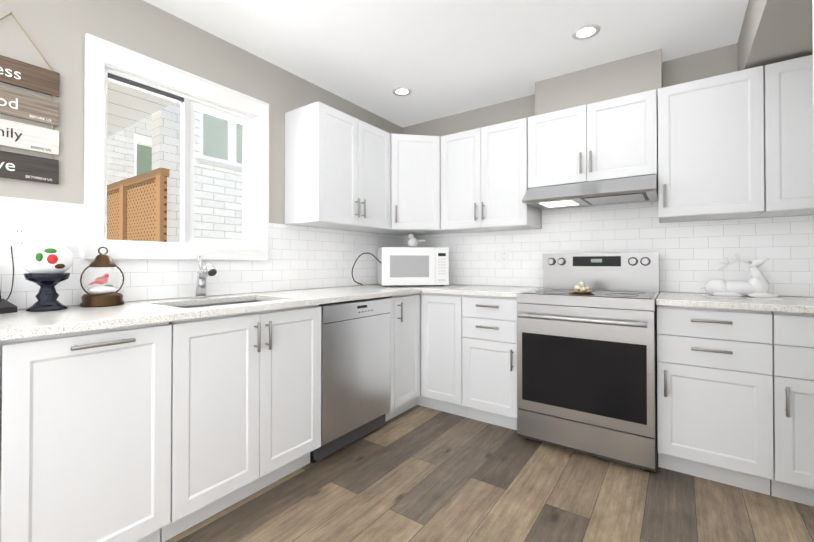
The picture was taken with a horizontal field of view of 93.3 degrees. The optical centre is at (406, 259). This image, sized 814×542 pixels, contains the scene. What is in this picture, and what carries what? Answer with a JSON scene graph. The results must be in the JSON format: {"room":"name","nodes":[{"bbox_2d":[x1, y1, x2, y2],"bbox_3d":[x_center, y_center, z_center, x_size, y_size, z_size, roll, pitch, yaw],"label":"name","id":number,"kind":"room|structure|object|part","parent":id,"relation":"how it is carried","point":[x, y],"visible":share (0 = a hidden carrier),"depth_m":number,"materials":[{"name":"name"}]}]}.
{"room":"kitchen","nodes":[
{"label":"kitchen","id":0,"kind":"room"},
{"bbox_2d":[0,0,401,309],"bbox_3d":[-1.436,-0.093,1.950,0.150,2.460,4.600,0,-1,35],"label":"wall","id":1,"kind":"structure","parent":0,"point":[56,31],"depth_m":1.87,"materials":[{"name":"grey paint"}]},
{"bbox_2d":[0,11,59,183],"bbox_3d":[-1.609,-0.667,1.556,0.030,0.674,0.300,0,-1,35],"label":"wall sign","id":2,"kind":"object","parent":1,"relation":"attached to","point":[14,103],"visible":1,"depth_m":1.59,"materials":[{"name":"brown wood"}]},
{"bbox_2d":[83,33,268,259],"bbox_3d":[-1.247,-0.515,2.176,0.162,1.027,0.952,0,-1,35],"label":"window","id":3,"kind":"structure","parent":1,"relation":"in","point":[107,61],"depth_m":2.14,"materials":[{"name":"white wood"}]},
{"bbox_2d":[0,196,402,308],"bbox_3d":[-0.895,-0.018,2.577,0.006,0.456,2.950,0,-1,35],"label":"backsplash","id":4,"kind":"structure","parent":1,"relation":"attached to","point":[303,257],"depth_m":2.16,"materials":[{"name":"tile"}]},
{"bbox_2d":[7,223,30,251],"bbox_3d":[-1.595,-0.091,1.578,0.007,0.115,0.070,0,-1,35],"label":"electrical outlet","id":5,"kind":"object","parent":4,"relation":"attached to","point":[18,237],"visible":0.98,"depth_m":1.57,"materials":[{"name":"white plastic"}]},
{"bbox_2d":[354,240,359,253],"bbox_3d":[-0.421,-0.107,3.235,0.007,0.115,0.070,0,-1,35],"label":"electrical outlet","id":6,"kind":"object","parent":4,"relation":"attached to","point":[356,246],"visible":1,"depth_m":3.23,"materials":[{"name":"white plastic"}]},
{"bbox_2d":[285,101,389,230],"bbox_3d":[-0.471,-0.630,2.848,0.386,0.770,0.750,0,-1,35],"label":"upper cabinet","id":7,"kind":"object","parent":1,"relation":"attached to","point":[337,169],"visible":1,"depth_m":2.62,"materials":[{"name":"white wood"}]},
{"bbox_2d":[143,0,748,127],"bbox_3d":[-0.049,-1.381,0.978,3.550,0.100,4.900,0,-1,35],"label":"ceiling","id":8,"kind":"structure","parent":0,"point":[441,58],"depth_m":2.30,"materials":[{"name":"white paint"}]},
{"bbox_2d":[393,87,411,95],"bbox_3d":[-0.038,-1.312,2.994,0.150,0.004,0.150,0,-1,35],"label":"recessed light","id":9,"kind":"object","parent":8,"relation":"in","point":[401,91],"visible":1,"depth_m":2.99,"materials":[{"name":"white plastic"}]},
{"bbox_2d":[572,24,599,39],"bbox_3d":[1.037,-1.318,2.224,0.150,0.004,0.150,0,-1,35],"label":"recessed light","id":10,"kind":"object","parent":8,"relation":"in","point":[587,31],"visible":1,"depth_m":2.22,"materials":[{"name":"white plastic"}]},
{"bbox_2d":[737,0,812,70],"bbox_3d":[0.979,-1.199,0.248,0.729,0.274,4.598,0,-1,35],"label":"soffit","id":11,"kind":"structure","parent":8,"relation":"attached to","point":[773,31],"depth_m":1.82,"materials":[{"name":"grey paint"}]},
{"bbox_2d":[165,405,813,541],"bbox_3d":[-0.049,1.179,0.957,3.550,0.100,4.900,0,-1,35],"label":"floor","id":12,"kind":"structure","parent":0,"point":[417,473],"depth_m":1.81,"materials":[{"name":"brown wood"}]},
{"bbox_2d":[0,322,171,541],"bbox_3d":[-1.276,0.685,1.463,0.661,0.896,0.457,0,-1,35],"label":"base cabinet","id":13,"kind":"object","parent":12,"relation":"on","point":[85,436],"visible":1,"depth_m":1.28,"materials":[{"name":"white wood"}]},
{"bbox_2d":[160,305,320,541],"bbox_3d":[-0.922,0.689,1.962,0.661,0.896,0.758,0,-1,35],"label":"base cabinet","id":14,"kind":"object","parent":12,"relation":"on","point":[245,405],"visible":0.69,"depth_m":1.72,"materials":[{"name":"white wood"}]},
{"bbox_2d":[310,297,390,462],"bbox_3d":[-0.539,0.696,2.535,0.624,0.892,0.607,0,-1,35],"label":"dishwasher","id":15,"kind":"object","parent":12,"relation":"on","point":[355,369],"visible":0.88,"depth_m":2.31,"materials":[{"name":"grey metal"}]},
{"bbox_2d":[385,293,467,421],"bbox_3d":[0.064,0.698,3.091,0.965,0.896,0.987,0,-1,35],"label":"base cabinet","id":16,"kind":"object","parent":12,"relation":"on","point":[425,349],"visible":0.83,"depth_m":2.80,"materials":[{"name":"white wood"}]},
{"bbox_2d":[0,284,419,340],"bbox_3d":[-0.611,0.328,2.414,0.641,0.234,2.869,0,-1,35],"label":"countertop","id":17,"kind":"structure","parent":16,"relation":"on","point":[20,323],"depth_m":1.61,"materials":[{"name":"stone"}]},
{"bbox_2d":[0,291,16,313],"bbox_3d":[-1.575,0.105,1.462,0.116,0.194,0.090,0,-1,20],"label":"phone","id":18,"kind":"object","parent":17,"relation":"on","point":[6,306],"visible":1,"depth_m":1.47,"materials":[{"name":"black plastic"}]},
{"bbox_2d":[6,246,13,299],"bbox_3d":[-1.595,0.067,1.526,0.024,0.246,0.050,0,-1,35],"label":"phone cord","id":19,"kind":"object","parent":18,"relation":"attached to","point":[13,273],"visible":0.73,"depth_m":1.54,"materials":[{"name":"black plastic"}]},
{"bbox_2d":[19,242,73,311],"bbox_3d":[-1.457,0.065,1.556,0.140,0.276,0.164,0,-1,35],"label":"pedestal bowl","id":20,"kind":"object","parent":17,"relation":"on","point":[46,265],"visible":1,"depth_m":1.53,"materials":[{"name":"black ceramic"}]},
{"bbox_3d":[-1.455,-0.003,1.556,0.095,0.140,0.164,0,-1,35],"label":"globe","id":21,"kind":"part","parent":20,"relation":"part of","materials":[{"name":"white ceramic"}]},
{"bbox_2d":[80,247,124,306],"bbox_3d":[-1.370,0.072,1.730,0.160,0.264,0.164,0,-1,35],"label":"lantern","id":22,"kind":"object","parent":17,"relation":"on","point":[104,296],"visible":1,"depth_m":1.70,"materials":[{"name":"clear glass"}]},
{"bbox_3d":[-1.370,0.089,1.730,0.148,0.148,0.148,0,-1,35],"label":"glass","id":23,"kind":"part","parent":22,"relation":"part of","materials":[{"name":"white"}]},
{"bbox_2d":[194,255,216,297],"bbox_3d":[-1.092,0.090,2.085,0.168,0.236,0.062,0,-1,35],"label":"faucet","id":24,"kind":"object","parent":17,"relation":"on","point":[206,271],"visible":1,"depth_m":2.09,"materials":[{"name":"grey metal"}]},
{"bbox_2d":[180,300,260,307],"bbox_3d":[-0.918,0.340,1.959,0.386,0.202,0.586,0,-1,35],"label":"sink","id":25,"kind":"object","parent":17,"relation":"in","point":[215,302],"depth_m":2.09,"materials":[{"name":"silver metal"}]},
{"bbox_2d":[377,247,448,286],"bbox_3d":[0.038,0.059,3.296,0.550,0.316,0.401,0,0,-10],"label":"microwave","id":26,"kind":"object","parent":17,"relation":"on","point":[411,266],"visible":1,"depth_m":3.10,"materials":[{"name":"white plastic"}]},
{"bbox_2d":[352,253,380,284],"bbox_3d":[-0.323,0.074,3.078,0.186,0.262,0.157,0,-1,35],"label":"cord","id":27,"kind":"object","parent":26,"relation":"attached to","point":[355,262],"visible":1,"depth_m":3.06,"materials":[{"name":"black plastic"}]},
{"bbox_2d":[406,234,424,246],"bbox_3d":[0.074,-0.163,3.312,0.171,0.128,0.081,0,0,0],"label":"bird figurine","id":28,"kind":"object","parent":26,"relation":"on","point":[412,241],"visible":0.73,"depth_m":3.29,"materials":[{"name":"white ceramic"}]},
{"bbox_3d":[0.017,0.645,2.771,0.063,0.766,0.316,0,-1,35],"label":"door","id":29,"kind":"part","parent":16,"relation":"part of","materials":[{"name":"white wood"}]},
{"bbox_3d":[0.252,0.645,2.818,0.338,0.766,0.019,0,-1,35],"label":"door","id":30,"kind":"part","parent":16,"relation":"part of","materials":[{"name":"white wood"}]},
{"bbox_2d":[420,284,542,297],"bbox_3d":[0.599,0.231,2.918,0.715,0.032,0.649,0,-1,35],"label":"countertop","id":31,"kind":"structure","parent":16,"relation":"on","point":[475,290],"depth_m":2.77,"materials":[{"name":"stone"}]},
{"bbox_2d":[462,295,517,429],"bbox_3d":[0.721,0.696,2.825,0.408,0.896,0.661,0,-1,35],"label":"base cabinet","id":32,"kind":"object","parent":12,"relation":"on","point":[489,359],"visible":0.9,"depth_m":2.60,"materials":[{"name":"white wood"}]},
{"bbox_2d":[517,252,659,471],"bbox_3d":[1.158,0.546,2.445,0.731,1.190,0.714,0,-1,35],"label":"range","id":33,"kind":"object","parent":12,"relation":"on","point":[586,373],"visible":0.98,"depth_m":2.21,"materials":[{"name":"grey metal"}]},
{"bbox_2d":[569,282,594,292],"bbox_3d":[1.104,0.173,2.428,0.150,0.068,0.150,0,-1,35],"label":"plate","id":34,"kind":"object","parent":33,"relation":"on","point":[580,287],"visible":1,"depth_m":2.41,"materials":[{"name":"beige ceramic"}]},
{"bbox_2d":[657,305,773,494],"bbox_3d":[1.680,0.691,2.146,0.452,0.896,0.661,0,-1,35],"label":"base cabinet","id":35,"kind":"object","parent":12,"relation":"on","point":[714,394],"visible":0.98,"depth_m":1.91,"materials":[{"name":"white wood"}]},
{"bbox_2d":[656,292,813,313],"bbox_3d":[1.938,0.223,1.976,1.077,0.032,0.638,0,-1,35],"label":"countertop","id":36,"kind":"structure","parent":35,"relation":"on","point":[788,304],"depth_m":1.91,"materials":[{"name":"stone"}]},
{"bbox_2d":[700,254,782,299],"bbox_3d":[1.828,0.087,2.124,0.337,0.241,0.120,0,-1,30],"label":"deer figurine","id":37,"kind":"object","parent":36,"relation":"on","point":[756,286],"visible":1,"depth_m":2.08,"materials":[{"name":"white ceramic"}]},
{"bbox_2d":[770,311,813,506],"bbox_3d":[2.120,0.688,1.834,0.617,0.896,0.661,0,-1,35],"label":"base cabinet","id":38,"kind":"object","parent":12,"relation":"on","point":[793,396],"visible":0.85,"depth_m":1.75,"materials":[{"name":"white wood"}]},
{"bbox_2d":[812,0,813,133],"bbox_3d":[0.934,0.234,0.323,0.844,1.780,0.770,0,-1,35],"label":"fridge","id":39,"kind":"object","parent":12,"relation":"on","point":[813,59],"depth_m":0.83,"materials":[{"name":"white"}]},
{"bbox_2d":[535,49,662,115],"bbox_3d":[1.325,-1.168,2.699,0.780,0.296,0.199,0,-1,35],"label":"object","id":40,"kind":"structure","parent":0,"point":[639,73],"depth_m":2.59,"materials":[{"name":"grey paint"}]},
{"bbox_2d":[402,43,805,296],"bbox_3d":[1.324,-0.085,2.905,3.550,2.460,0.150,0,-1,35],"label":"wall","id":41,"kind":"structure","parent":0,"point":[706,64],"depth_m":3.07,"materials":[{"name":"grey paint"}]},
{"bbox_2d":[360,134,457,235],"bbox_3d":[0.028,-0.626,3.340,0.632,0.770,0.640,0,-1,35],"label":"upper cabinet","id":42,"kind":"object","parent":41,"relation":"attached to","point":[415,184],"visible":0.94,"depth_m":3.10,"materials":[{"name":"white wood"}]},
{"bbox_3d":[0.074,-0.628,3.087,0.394,0.764,0.063,0,0,-10],"label":"door","id":43,"kind":"part","parent":42,"relation":"part of","materials":[{"name":"white wood"}]},
{"bbox_2d":[441,118,540,232],"bbox_3d":[0.650,-0.629,3.055,0.705,0.770,0.386,0,-1,35],"label":"upper cabinet","id":44,"kind":"object","parent":41,"relation":"attached to","point":[484,179],"visible":0.98,"depth_m":2.91,"materials":[{"name":"white wood"}]},
{"bbox_2d":[528,89,657,187],"bbox_3d":[1.257,-0.762,2.626,0.769,0.510,0.386,0,-1,35],"label":"upper cabinet","id":45,"kind":"object","parent":41,"relation":"attached to","point":[615,138],"visible":0.96,"depth_m":2.47,"materials":[{"name":"white wood"}]},
{"bbox_2d":[522,174,657,209],"bbox_3d":[1.231,-0.446,2.586,0.766,0.119,0.477,0,-1,35],"label":"range hood","id":46,"kind":"object","parent":45,"relation":"attached to","point":[636,189],"visible":1,"depth_m":2.45,"materials":[{"name":"silver metal"}]},
{"bbox_2d":[403,201,813,296],"bbox_3d":[1.281,-0.145,2.840,3.242,0.716,0.006,0,-1,35],"label":"backsplash","id":47,"kind":"structure","parent":41,"relation":"attached to","point":[692,254],"depth_m":2.58,"materials":[{"name":"tile"}]},
{"bbox_2d":[500,249,507,262],"bbox_3d":[0.801,-0.028,3.170,0.070,0.115,0.007,0,-1,35],"label":"electrical outlet","id":48,"kind":"object","parent":47,"relation":"attached to","point":[503,256],"visible":1,"depth_m":3.17,"materials":[{"name":"white plastic"}]},
{"bbox_2d":[658,66,763,222],"bbox_3d":[1.765,-0.635,2.265,0.465,0.770,0.386,0,-1,35],"label":"upper cabinet","id":49,"kind":"object","parent":41,"relation":"attached to","point":[710,148],"visible":1,"depth_m":2.14,"materials":[{"name":"white wood"}]},
{"bbox_2d":[755,55,813,217],"bbox_3d":[2.170,-0.638,1.978,0.517,0.770,0.386,0,-1,35],"label":"upper cabinet","id":50,"kind":"object","parent":41,"relation":"attached to","point":[788,145],"visible":0.94,"depth_m":1.96,"materials":[{"name":"white wood"}]},
{"label":"outside","id":51,"kind":"structure","parent":0,"visible":0},
{"bbox_3d":[-6.163,1.718,5.651,11.840,0.100,12.000,0,-1,35],"label":"ground","id":52,"kind":"structure","parent":51,"visible":0},
{"bbox_2d":[107,115,151,184],"bbox_3d":[-3.564,-0.480,5.912,0.200,4.300,2.600,0,-1,35],"label":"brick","id":53,"kind":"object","parent":52,"relation":"on","point":[129,151],"visible":0.19,"depth_m":5.34,"materials":[{"name":"grey brick"}]},
{"bbox_2d":[107,168,169,241],"bbox_3d":[-3.075,0.405,4.139,2.040,2.500,0.075,0,-1,35],"label":"lattice","id":54,"kind":"object","parent":52,"relation":"on","point":[137,208],"visible":0.27,"depth_m":3.87,"materials":[{"name":"brown wood"}]},
{"bbox_2d":[152,102,242,241],"bbox_3d":[-1.599,-0.837,5.013,0.250,5.000,3.000,0,-1,35],"label":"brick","id":55,"kind":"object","parent":52,"relation":"on","point":[166,137],"visible":0.02,"depth_m":4.10,"materials":[{"name":"grey brick"}]},
{"bbox_2d":[107,81,174,136],"bbox_3d":[-2.652,-1.380,3.558,3.580,0.260,0.800,0,-1,35],"label":"soffit","id":56,"kind":"structure","parent":55,"relation":"attached to","point":[127,106],"depth_m":3.60,"materials":[{"name":"white"}]}
]}

